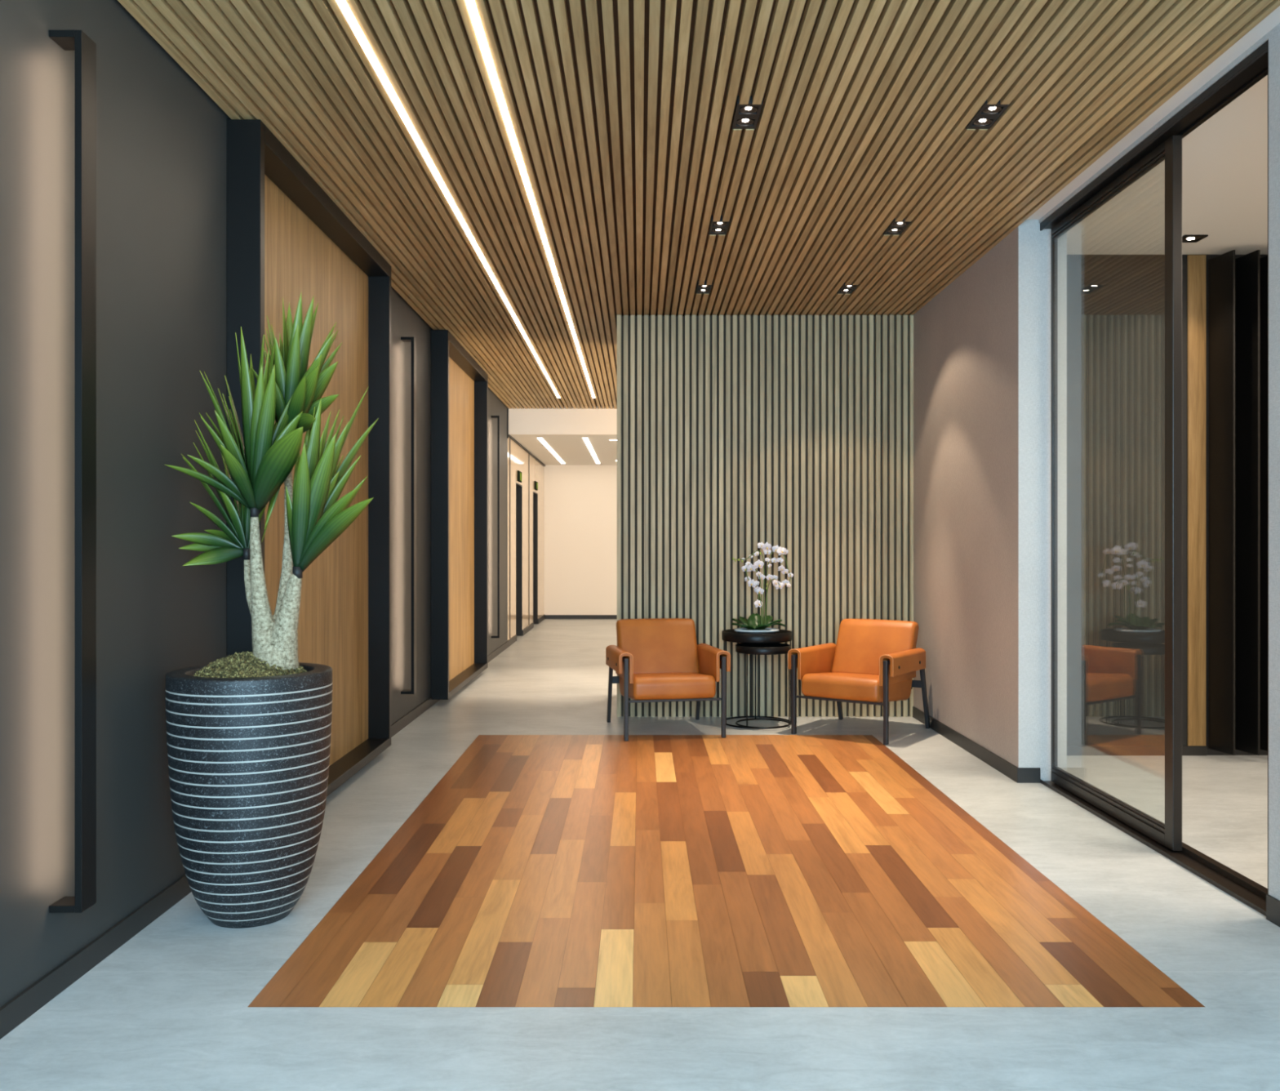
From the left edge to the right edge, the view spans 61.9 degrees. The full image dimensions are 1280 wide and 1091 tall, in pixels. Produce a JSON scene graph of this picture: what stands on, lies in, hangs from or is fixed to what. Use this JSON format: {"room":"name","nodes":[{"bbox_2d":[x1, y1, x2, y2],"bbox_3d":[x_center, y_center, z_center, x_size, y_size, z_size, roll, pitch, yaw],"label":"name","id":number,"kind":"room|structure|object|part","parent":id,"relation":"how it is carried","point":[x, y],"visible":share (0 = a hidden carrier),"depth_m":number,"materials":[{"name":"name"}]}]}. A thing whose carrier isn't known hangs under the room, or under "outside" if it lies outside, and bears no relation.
{"room":"lobby","nodes":[
{"label":"lobby","id":0,"kind":"room"},
{"bbox_2d":[0,0,544,1007],"bbox_3d":[-1.762,-0.238,8.350,0.200,3.025,20.300,0,0,0],"label":"wall","id":1,"kind":"structure","parent":0,"point":[162,140],"depth_m":3.41,"materials":[{"name":"grey paint"}]},
{"bbox_2d":[48,30,96,912],"bbox_3d":[-1.615,-0.208,3.038,0.092,2.480,0.082,0,0,0],"label":"wall light","id":2,"kind":"object","parent":1,"relation":"attached to","point":[84,48],"visible":1,"depth_m":3.02,"materials":[{"name":"black metal"}]},
{"bbox_2d":[0,613,544,1039],"bbox_3d":[-1.656,1.234,8.350,0.012,0.080,20.300,0,0,0],"label":"baseboard","id":3,"kind":"structure","parent":1,"relation":"attached to","point":[21,1006],"depth_m":3.26,"materials":[{"name":"black"}]},
{"bbox_2d":[226,120,391,796],"bbox_3d":[-1.593,-0.243,5.415,0.136,2.935,2.257,0,0,0],"label":"door","id":4,"kind":"structure","parent":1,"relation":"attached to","point":[286,237],"depth_m":5.68,"materials":[{"name":"brown wood"}]},
{"bbox_3d":[-1.657,-0.231,5.415,0.006,2.810,2.157,0,0,0],"label":"oak panel","id":5,"kind":"part","parent":4,"relation":"part of","materials":[{"name":"brown wood"}]},
{"bbox_2d":[400,337,416,693],"bbox_3d":[-1.615,-0.208,7.446,0.092,2.480,0.082,0,0,0],"label":"wall light","id":6,"kind":"object","parent":1,"relation":"attached to","point":[412,340],"visible":1,"depth_m":7.41,"materials":[{"name":"black metal"}]},
{"bbox_2d":[431,329,488,699],"bbox_3d":[-1.593,-0.243,9.581,0.136,2.935,2.218,0,0,0],"label":"door","id":7,"kind":"structure","parent":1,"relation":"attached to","point":[459,384],"depth_m":9.59,"materials":[{"name":"brown wood"}]},
{"bbox_3d":[-1.657,-0.231,9.581,0.006,2.810,2.118,0,0,0],"label":"oak panel","id":8,"kind":"part","parent":7,"relation":"part of","materials":[{"name":"brown wood"}]},
{"bbox_2d":[491,415,500,637],"bbox_3d":[-1.615,-0.208,11.941,0.092,2.480,0.082,0,0,0],"label":"wall light","id":9,"kind":"object","parent":1,"relation":"attached to","point":[492,416],"visible":1,"depth_m":11.90,"materials":[{"name":"black metal"}]},
{"bbox_2d":[515,482,522,635],"bbox_3d":[-1.762,0.214,14.670,0.200,2.120,0.760,0,0,0],"label":"door","id":10,"kind":"structure","parent":1,"relation":"in","point":[518,486],"depth_m":15.03,"materials":[{"name":"black"}]},
{"bbox_2d":[517,470,521,482],"bbox_3d":[-1.651,-0.946,14.640,0.020,0.140,0.400,0,0,0],"label":"exit sign","id":11,"kind":"object","parent":1,"relation":"attached to","point":[519,473],"visible":1,"depth_m":14.54,"materials":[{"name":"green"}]},
{"bbox_2d":[506,408,545,638],"bbox_3d":[-1.652,-0.266,15.920,0.020,2.899,5.160,0,0,0],"label":"trim","id":12,"kind":"structure","parent":1,"relation":"attached to","point":[508,434],"depth_m":13.60,"materials":[{"name":"black metal"}]},
{"bbox_2d":[533,491,537,623],"bbox_3d":[-1.762,0.214,16.950,0.200,2.120,0.760,0,0,0],"label":"door","id":13,"kind":"structure","parent":1,"relation":"in","point":[535,494],"depth_m":17.31,"materials":[{"name":"black"}]},
{"bbox_2d":[534,480,537,490],"bbox_3d":[-1.651,-0.951,16.970,0.020,0.130,0.380,0,0,0],"label":"exit sign","id":14,"kind":"object","parent":1,"relation":"attached to","point":[535,482],"visible":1,"depth_m":16.92,"materials":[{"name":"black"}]},
{"bbox_2d":[508,405,617,435],"bbox_3d":[1.219,-1.623,13.440,5.762,0.457,0.100,0,0,0],"label":"wall","id":15,"kind":"structure","parent":0,"point":[597,421],"depth_m":13.39,"materials":[{"name":"white paint"}]},
{"bbox_2d":[511,435,617,465],"bbox_3d":[1.119,-1.444,15.995,5.962,0.100,5.010,0,0,0],"label":"ceiling","id":16,"kind":"structure","parent":0,"point":[572,450],"depth_m":15.37,"materials":[{"name":"white paint"}]},
{"bbox_2d":[537,437,564,463],"bbox_3d":[-1.300,-1.391,15.950,0.060,0.006,4.300,0,0,0],"label":"recessed light","id":17,"kind":"object","parent":16,"relation":"in","point":[540,439],"visible":1,"depth_m":15.57,"materials":[{"name":"white plastic"}]},
{"bbox_2d":[582,437,599,463],"bbox_3d":[-0.710,-1.391,15.950,0.060,0.006,4.300,0,0,0],"label":"recessed light","id":18,"kind":"object","parent":16,"relation":"in","point":[585,439],"visible":1,"depth_m":15.51,"materials":[{"name":"white plastic"}]},
{"bbox_2d":[544,465,617,614],"bbox_3d":[1.119,-0.110,18.600,5.962,2.768,0.200,0,0,0],"label":"wall","id":19,"kind":"structure","parent":0,"point":[580,501],"depth_m":18.50,"materials":[{"name":"white paint"}]},
{"bbox_2d":[544,614,617,618],"bbox_3d":[1.175,1.239,18.494,5.650,0.070,0.012,0,0,0],"label":"baseboard","id":20,"kind":"structure","parent":19,"relation":"attached to","point":[546,616],"depth_m":18.49,"materials":[{"name":"black"}]},
{"bbox_2d":[0,618,1279,1090],"bbox_3d":[2.000,1.324,8.450,8.400,0.100,20.500,0,0,0],"label":"floor","id":21,"kind":"structure","parent":0,"point":[167,1009],"depth_m":3.51,"materials":[{"name":"concrete"}]},
{"bbox_2d":[164,662,332,928],"bbox_3d":[-1.342,0.852,3.680,0.541,0.844,0.541,0,0,0],"label":"pot","id":22,"kind":"object","parent":21,"relation":"on","point":[248,749],"depth_m":3.48,"materials":[{"name":"black ceramic"}]},
{"bbox_2d":[164,293,378,928],"bbox_3d":[-1.273,0.193,3.694,0.717,2.161,0.541,0,0,-11],"label":"yucca","id":23,"kind":"object","parent":21,"relation":"on","point":[249,734],"visible":1,"depth_m":3.57,"materials":[{"name":"green plant"}]},
{"bbox_2d":[605,617,730,741],"bbox_3d":[0.165,0.901,7.389,0.758,0.752,0.777,0,0,-10],"label":"armchair","id":24,"kind":"object","parent":21,"relation":"on","point":[654,660],"visible":1,"depth_m":7.46,"materials":[{"name":"orange leather"}]},
{"bbox_3d":[-0.213,1.009,7.627,0.026,0.537,0.172,0,0,-11],"label":"leg","id":25,"kind":"part","parent":24,"relation":"part of","materials":[{"name":"grey metal"}]},
{"bbox_3d":[-0.090,1.005,6.963,0.026,0.538,0.034,0,0,-11],"label":"leg","id":26,"kind":"part","parent":24,"relation":"part of","materials":[{"name":"grey metal"}]},
{"bbox_3d":[0.125,0.733,7.602,0.568,0.415,0.255,0,0,-10],"label":"backrest","id":27,"kind":"part","parent":24,"relation":"part of","materials":[{"name":"orange leather"}]},
{"bbox_3d":[0.178,0.961,7.315,0.558,0.201,0.621,0,0,-10],"label":"seat","id":28,"kind":"part","parent":24,"relation":"part of","materials":[{"name":"orange leather"}]},
{"bbox_3d":[0.432,1.009,7.746,0.026,0.537,0.172,0,0,-11],"label":"leg","id":29,"kind":"part","parent":24,"relation":"part of","materials":[{"name":"grey metal"}]},
{"bbox_3d":[0.555,1.005,7.083,0.026,0.538,0.034,0,0,-11],"label":"leg","id":30,"kind":"part","parent":24,"relation":"part of","materials":[{"name":"grey metal"}]},
{"bbox_2d":[721,628,791,728],"bbox_3d":[0.839,0.944,7.662,0.500,0.659,0.500,0,0,0],"label":"side table","id":31,"kind":"object","parent":21,"relation":"on","point":[729,635],"visible":0.76,"depth_m":7.50,"materials":[{"name":"black metal"}]},
{"bbox_3d":[0.611,0.974,7.579,0.013,0.588,0.009,0,0,-20],"label":"leg","id":32,"kind":"part","parent":31,"relation":"part of","materials":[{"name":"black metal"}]},
{"bbox_3d":[0.818,0.974,7.903,0.009,0.588,0.013,0,0,0],"label":"leg","id":33,"kind":"part","parent":31,"relation":"part of","materials":[{"name":"black metal"}]},
{"bbox_2d":[721,628,791,643],"bbox_3d":[0.839,0.648,7.662,0.500,0.066,0.500,0,0,0],"label":"tabletop","id":34,"kind":"object","parent":31,"relation":"on","point":[729,635],"depth_m":7.45,"materials":[{"name":"black wood"}]},
{"bbox_2d":[731,542,793,633],"bbox_3d":[0.881,0.320,7.643,0.453,0.690,0.289,0,0,0],"label":"potted orchid","id":35,"kind":"object","parent":31,"relation":"on","point":[755,623],"visible":1,"depth_m":7.63,"materials":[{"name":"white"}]},
{"bbox_3d":[0.756,0.164,7.649,0.063,0.051,0.022,0,0,23],"label":"flower","id":36,"kind":"part","parent":35,"relation":"part of","materials":[{"name":"white plant"}]},
{"bbox_3d":[0.783,0.307,7.677,0.226,0.544,0.006,0,0,0],"label":"stem","id":37,"kind":"part","parent":35,"relation":"part of","materials":[{"name":"green plant"}]},
{"bbox_3d":[0.792,0.158,7.600,0.072,0.059,0.025,0,0,32],"label":"flower","id":38,"kind":"part","parent":35,"relation":"part of","materials":[{"name":"white plant"}]},
{"bbox_3d":[0.798,0.270,7.597,0.071,0.062,0.025,0,0,22],"label":"flower","id":39,"kind":"part","parent":35,"relation":"part of","materials":[{"name":"white plant"}]},
{"bbox_3d":[0.814,0.366,7.632,0.115,0.420,0.006,0,0,0],"label":"stem","id":40,"kind":"part","parent":35,"relation":"part of","materials":[{"name":"green plant"}]},
{"bbox_3d":[0.838,0.639,7.662,0.292,0.052,0.210,0,0,0],"label":"planter","id":41,"kind":"part","parent":35,"relation":"part of","materials":[{"name":"white ceramic"}]},
{"bbox_3d":[0.845,0.413,7.599,0.071,0.057,0.032,0,0,-17],"label":"flower","id":42,"kind":"part","parent":35,"relation":"part of","materials":[{"name":"white plant"}]},
{"bbox_3d":[0.846,0.131,7.569,0.080,0.063,0.028,0,0,-18],"label":"flower","id":43,"kind":"part","parent":35,"relation":"part of","materials":[{"name":"white plant"}]},
{"bbox_3d":[0.854,0.323,7.610,0.063,0.050,0.022,0,0,21],"label":"flower","id":44,"kind":"part","parent":35,"relation":"part of","materials":[{"name":"white plant"}]},
{"bbox_3d":[0.860,0.453,7.617,0.037,0.243,0.006,0,0,0],"label":"stem","id":45,"kind":"part","parent":35,"relation":"part of","materials":[{"name":"green plant"}]},
{"bbox_3d":[0.875,0.000,7.669,0.058,0.051,0.023,0,0,-18],"label":"flower","id":46,"kind":"part","parent":35,"relation":"part of","materials":[{"name":"white plant"}]},
{"bbox_3d":[0.872,0.223,7.631,0.053,0.043,0.019,0,0,-7],"label":"flower","id":47,"kind":"part","parent":35,"relation":"part of","materials":[{"name":"white plant"}]},
{"bbox_3d":[0.906,0.005,7.622,0.078,0.060,0.028,0,0,-21],"label":"flower","id":48,"kind":"part","parent":35,"relation":"part of","materials":[{"name":"white plant"}]},
{"bbox_3d":[0.920,0.042,7.699,0.058,0.047,0.021,0,0,0],"label":"flower","id":49,"kind":"part","parent":35,"relation":"part of","materials":[{"name":"white plant"}]},
{"bbox_3d":[0.925,0.225,7.622,0.052,0.044,0.021,0,0,0],"label":"flower","id":50,"kind":"part","parent":35,"relation":"part of","materials":[{"name":"white plant"}]},
{"bbox_3d":[0.948,0.406,7.632,0.113,0.339,0.006,0,0,0],"label":"stem","id":51,"kind":"part","parent":35,"relation":"part of","materials":[{"name":"green plant"}]},
{"bbox_3d":[0.969,0.105,7.689,0.048,0.040,0.017,0,0,0],"label":"flower","id":52,"kind":"part","parent":35,"relation":"part of","materials":[{"name":"white plant"}]},
{"bbox_3d":[0.968,0.235,7.681,0.059,0.051,0.022,0,0,-20],"label":"flower","id":53,"kind":"part","parent":35,"relation":"part of","materials":[{"name":"white plant"}]},
{"bbox_3d":[0.965,0.263,7.589,0.053,0.044,0.018,0,0,-34],"label":"flower","id":54,"kind":"part","parent":35,"relation":"part of","materials":[{"name":"white plant"}]},
{"bbox_3d":[0.981,0.026,7.669,0.069,0.059,0.025,0,0,14],"label":"flower","id":55,"kind":"part","parent":35,"relation":"part of","materials":[{"name":"white plant"}]},
{"bbox_3d":[0.998,0.304,7.692,0.184,0.552,0.006,0,0,0],"label":"stem","id":56,"kind":"part","parent":35,"relation":"part of","materials":[{"name":"green plant"}]},
{"bbox_3d":[0.998,0.284,7.628,0.073,0.058,0.025,0,0,-19],"label":"flower","id":57,"kind":"part","parent":35,"relation":"part of","materials":[{"name":"white plant"}]},
{"bbox_3d":[1.004,0.105,7.629,0.047,0.041,0.018,0,0,0],"label":"flower","id":58,"kind":"part","parent":35,"relation":"part of","materials":[{"name":"white plant"}]},
{"bbox_3d":[1.010,0.039,7.608,0.076,0.065,0.029,0,0,-17],"label":"flower","id":59,"kind":"part","parent":35,"relation":"part of","materials":[{"name":"white plant"}]},
{"bbox_3d":[1.012,0.162,7.622,0.060,0.049,0.022,0,0,-31],"label":"flower","id":60,"kind":"part","parent":35,"relation":"part of","materials":[{"name":"white plant"}]},
{"bbox_3d":[1.041,0.186,7.663,0.052,0.044,0.021,0,0,0],"label":"flower","id":61,"kind":"part","parent":35,"relation":"part of","materials":[{"name":"white plant"}]},
{"bbox_3d":[1.051,0.265,7.692,0.058,0.045,0.021,0,0,11],"label":"flower","id":62,"kind":"part","parent":35,"relation":"part of","materials":[{"name":"white plant"}]},
{"bbox_3d":[1.076,0.974,7.612,0.012,0.588,0.010,0,0,0],"label":"leg","id":63,"kind":"part","parent":31,"relation":"part of","materials":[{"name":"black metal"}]},
{"bbox_2d":[735,642,790,728],"bbox_3d":[0.868,0.981,7.535,0.386,0.560,0.386,0,0,0],"label":"side table","id":64,"kind":"object","parent":21,"relation":"on","point":[775,648],"visible":0.95,"depth_m":7.43,"materials":[{"name":"black metal"}]},
{"bbox_3d":[0.744,1.004,7.397,0.010,0.504,0.011,0,0,0],"label":"leg","id":65,"kind":"part","parent":64,"relation":"part of","materials":[{"name":"black metal"}]},
{"bbox_3d":[0.836,1.004,7.718,0.009,0.504,0.012,0,0,0],"label":"leg","id":66,"kind":"part","parent":64,"relation":"part of","materials":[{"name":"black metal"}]},
{"bbox_3d":[1.048,1.004,7.490,0.011,0.504,0.010,0,0,0],"label":"leg","id":67,"kind":"part","parent":64,"relation":"part of","materials":[{"name":"black metal"}]},
{"bbox_2d":[787,618,929,744],"bbox_3d":[1.524,0.901,7.324,0.758,0.752,0.777,0,0,35],"label":"armchair","id":68,"kind":"object","parent":21,"relation":"on","point":[872,661],"visible":1,"depth_m":7.26,"materials":[{"name":"orange leather"}]},
{"bbox_3d":[1.041,1.005,7.212,0.026,0.538,0.034,0,0,36],"label":"leg","id":69,"kind":"part","parent":68,"relation":"part of","materials":[{"name":"grey metal"}]},
{"bbox_3d":[1.433,1.009,7.761,0.026,0.537,0.172,0,0,35],"label":"leg","id":70,"kind":"part","parent":68,"relation":"part of","materials":[{"name":"grey metal"}]},
{"bbox_3d":[1.481,0.961,7.264,0.558,0.201,0.621,0,0,35],"label":"seat","id":71,"kind":"part","parent":68,"relation":"part of","materials":[{"name":"orange leather"}]},
{"bbox_3d":[1.650,0.733,7.501,0.568,0.415,0.255,0,0,35],"label":"backrest","id":72,"kind":"part","parent":68,"relation":"part of","materials":[{"name":"orange leather"}]},
{"bbox_3d":[1.575,1.005,6.831,0.026,0.538,0.034,0,0,36],"label":"leg","id":73,"kind":"part","parent":68,"relation":"part of","materials":[{"name":"grey metal"}]},
{"bbox_3d":[1.967,1.009,7.380,0.026,0.537,0.172,0,0,35],"label":"leg","id":74,"kind":"part","parent":68,"relation":"part of","materials":[{"name":"grey metal"}]},
{"bbox_2d":[117,0,1279,408],"bbox_3d":[1.119,-1.784,5.795,5.962,0.135,15.190,0,0,0],"label":"ceiling","id":75,"kind":"structure","parent":0,"point":[620,112],"depth_m":4.42,"materials":[{"name":"brown wood"}]},
{"bbox_2d":[335,0,559,398],"bbox_3d":[-0.943,-1.730,5.300,0.026,0.037,14.200,0,0,0],"label":"recessed light","id":76,"kind":"object","parent":75,"relation":"in","point":[342,4],"visible":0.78,"depth_m":4.57,"materials":[{"name":"white plastic"}]},
{"bbox_2d":[465,0,595,398],"bbox_3d":[-0.536,-1.730,5.300,0.026,0.037,14.200,0,0,0],"label":"recessed light","id":77,"kind":"object","parent":75,"relation":"in","point":[470,4],"visible":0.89,"depth_m":4.57,"materials":[{"name":"white plastic"}]},
{"bbox_2d":[695,280,712,293],"bbox_3d":[0.429,-1.734,7.160,0.100,0.029,0.254,0,0,0],"label":"recessed light","id":78,"kind":"object","parent":75,"relation":"in","point":[700,289],"visible":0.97,"depth_m":7.15,"materials":[{"name":"black metal"}]},
{"bbox_2d":[708,215,730,235],"bbox_3d":[0.429,-1.734,5.780,0.100,0.029,0.254,0,0,0],"label":"recessed light","id":79,"kind":"object","parent":75,"relation":"in","point":[716,228],"visible":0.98,"depth_m":5.77,"materials":[{"name":"black metal"}]},
{"bbox_2d":[731,96,763,128],"bbox_3d":[0.429,-1.734,4.280,0.100,0.029,0.254,0,0,0],"label":"recessed light","id":80,"kind":"object","parent":75,"relation":"in","point":[744,116],"visible":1,"depth_m":4.27,"materials":[{"name":"black metal"}]},
{"bbox_2d":[836,281,858,293],"bbox_3d":[1.394,-1.734,7.160,0.100,0.029,0.254,0,0,0],"label":"recessed light","id":81,"kind":"object","parent":75,"relation":"in","point":[844,289],"visible":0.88,"depth_m":7.17,"materials":[{"name":"black metal"}]},
{"bbox_2d":[882,217,912,235],"bbox_3d":[1.394,-1.734,5.780,0.100,0.029,0.254,0,0,0],"label":"recessed light","id":82,"kind":"object","parent":75,"relation":"in","point":[895,228],"visible":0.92,"depth_m":5.79,"materials":[{"name":"black metal"}]},
{"bbox_2d":[965,99,1010,128],"bbox_3d":[1.394,-1.734,4.280,0.100,0.029,0.254,0,0,0],"label":"recessed light","id":83,"kind":"object","parent":75,"relation":"in","point":[987,115],"visible":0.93,"depth_m":4.28,"materials":[{"name":"black metal"}]},
{"bbox_2d":[735,642,790,654],"bbox_3d":[0.868,0.727,7.535,0.386,0.052,0.386,0,0,0],"label":"tabletop","id":84,"kind":"object","parent":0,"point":[775,648],"depth_m":7.40,"materials":[{"name":"black wood"}]},
{"bbox_2d":[617,315,913,716],"bbox_3d":[0.931,-0.219,8.525,2.206,2.986,1.200,0,0,0],"label":"wall","id":85,"kind":"structure","parent":0,"point":[735,433],"depth_m":7.92,"materials":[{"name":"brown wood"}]},
{"bbox_2d":[913,219,1066,780],"bbox_3d":[2.165,-0.238,6.981,0.260,3.025,2.489,0,0,0],"label":"wall","id":86,"kind":"structure","parent":0,"point":[982,344],"depth_m":6.08,"materials":[{"name":"taupe paint"}]},
{"bbox_2d":[912,706,1040,782],"bbox_3d":[2.087,1.234,6.825,0.125,0.080,2.198,0,0,0],"label":"baseboard","id":87,"kind":"structure","parent":86,"relation":"attached to","point":[1020,775],"depth_m":6.28,"materials":[{"name":"black wood"}]},
{"bbox_2d":[1026,5,1279,219],"bbox_3d":[2.217,-1.801,1.970,0.365,0.100,7.540,0,0,0],"label":"wall","id":88,"kind":"structure","parent":0,"point":[1268,24],"depth_m":4.25,"materials":[{"name":"white paint"}]},
{"bbox_2d":[1039,22,1279,900],"bbox_3d":[2.272,-0.301,1.968,0.255,3.150,7.536,0,0,0],"label":"wall","id":89,"kind":"structure","parent":0,"point":[1273,34],"depth_m":3.61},
{"bbox_2d":[1040,40,1268,915],"bbox_3d":[2.210,-0.229,4.688,0.120,3.005,2.094,0,0,0],"label":"door","id":90,"kind":"structure","parent":89,"relation":"in","point":[1165,143],"depth_m":4.40,"materials":[{"name":"black metal"}]},
{"bbox_3d":[2.209,-1.658,5.069,0.039,0.056,1.229,0,0,0],"label":"rail","id":91,"kind":"part","parent":90,"relation":"part of","materials":[{"name":"brown metal"}]},
{"bbox_3d":[2.209,1.215,5.069,0.039,0.079,1.229,0,0,0],"label":"rail","id":92,"kind":"part","parent":90,"relation":"part of","materials":[{"name":"brown metal"}]},
{"bbox_2d":[1266,893,1279,926],"bbox_3d":[2.140,1.232,0.919,0.010,0.085,5.438,0,0,0],"label":"baseboard","id":93,"kind":"structure","parent":89,"relation":"attached to","point":[1273,904],"depth_m":3.60,"materials":[{"name":"black"}]},
{"bbox_2d":[1066,254,1267,755],"bbox_3d":[4.197,-0.326,6.555,3.805,3.200,0.150,0,0,0],"label":"wall","id":94,"kind":"structure","parent":0,"point":[1116,303],"depth_m":6.48,"materials":[{"name":"black"}]},
{"bbox_2d":[1066,745,1207,755],"bbox_3d":[2.868,1.245,6.475,1.144,0.058,0.010,0,0,0],"label":"baseboard","id":95,"kind":"structure","parent":94,"relation":"attached to","point":[1071,749],"depth_m":6.47,"materials":[{"name":"black"}]},
{"bbox_2d":[1186,254,1205,745],"bbox_3d":[3.378,-0.274,6.474,0.107,2.975,0.012,0,0,0],"label":"wood panel","id":96,"kind":"object","parent":94,"relation":"attached to","point":[1196,264],"visible":1,"depth_m":6.47,"materials":[{"name":"brown wood"}]},
{"bbox_2d":[1208,249,1267,755],"bbox_3d":[4.045,-0.251,6.355,1.203,2.960,0.221,0,0,0],"label":"screen","id":97,"kind":"object","parent":94,"relation":"attached to","point":[1237,287],"visible":0.94,"depth_m":6.36,"materials":[{"name":"black metal"}]},
{"bbox_2d":[1066,75,1267,254],"bbox_3d":[4.185,-1.816,2.340,3.830,0.100,8.280,0,0,0],"label":"ceiling","id":98,"kind":"structure","parent":0,"point":[1224,159],"depth_m":5.46,"materials":[{"name":"white paint"}]},
{"bbox_2d":[1182,235,1208,242],"bbox_3d":[3.165,-1.762,6.130,0.130,0.008,0.130,0,0,0],"label":"recessed light","id":99,"kind":"object","parent":98,"relation":"in","point":[1185,238],"visible":0.87,"depth_m":6.12,"materials":[{"name":"black metal"}]}
]}

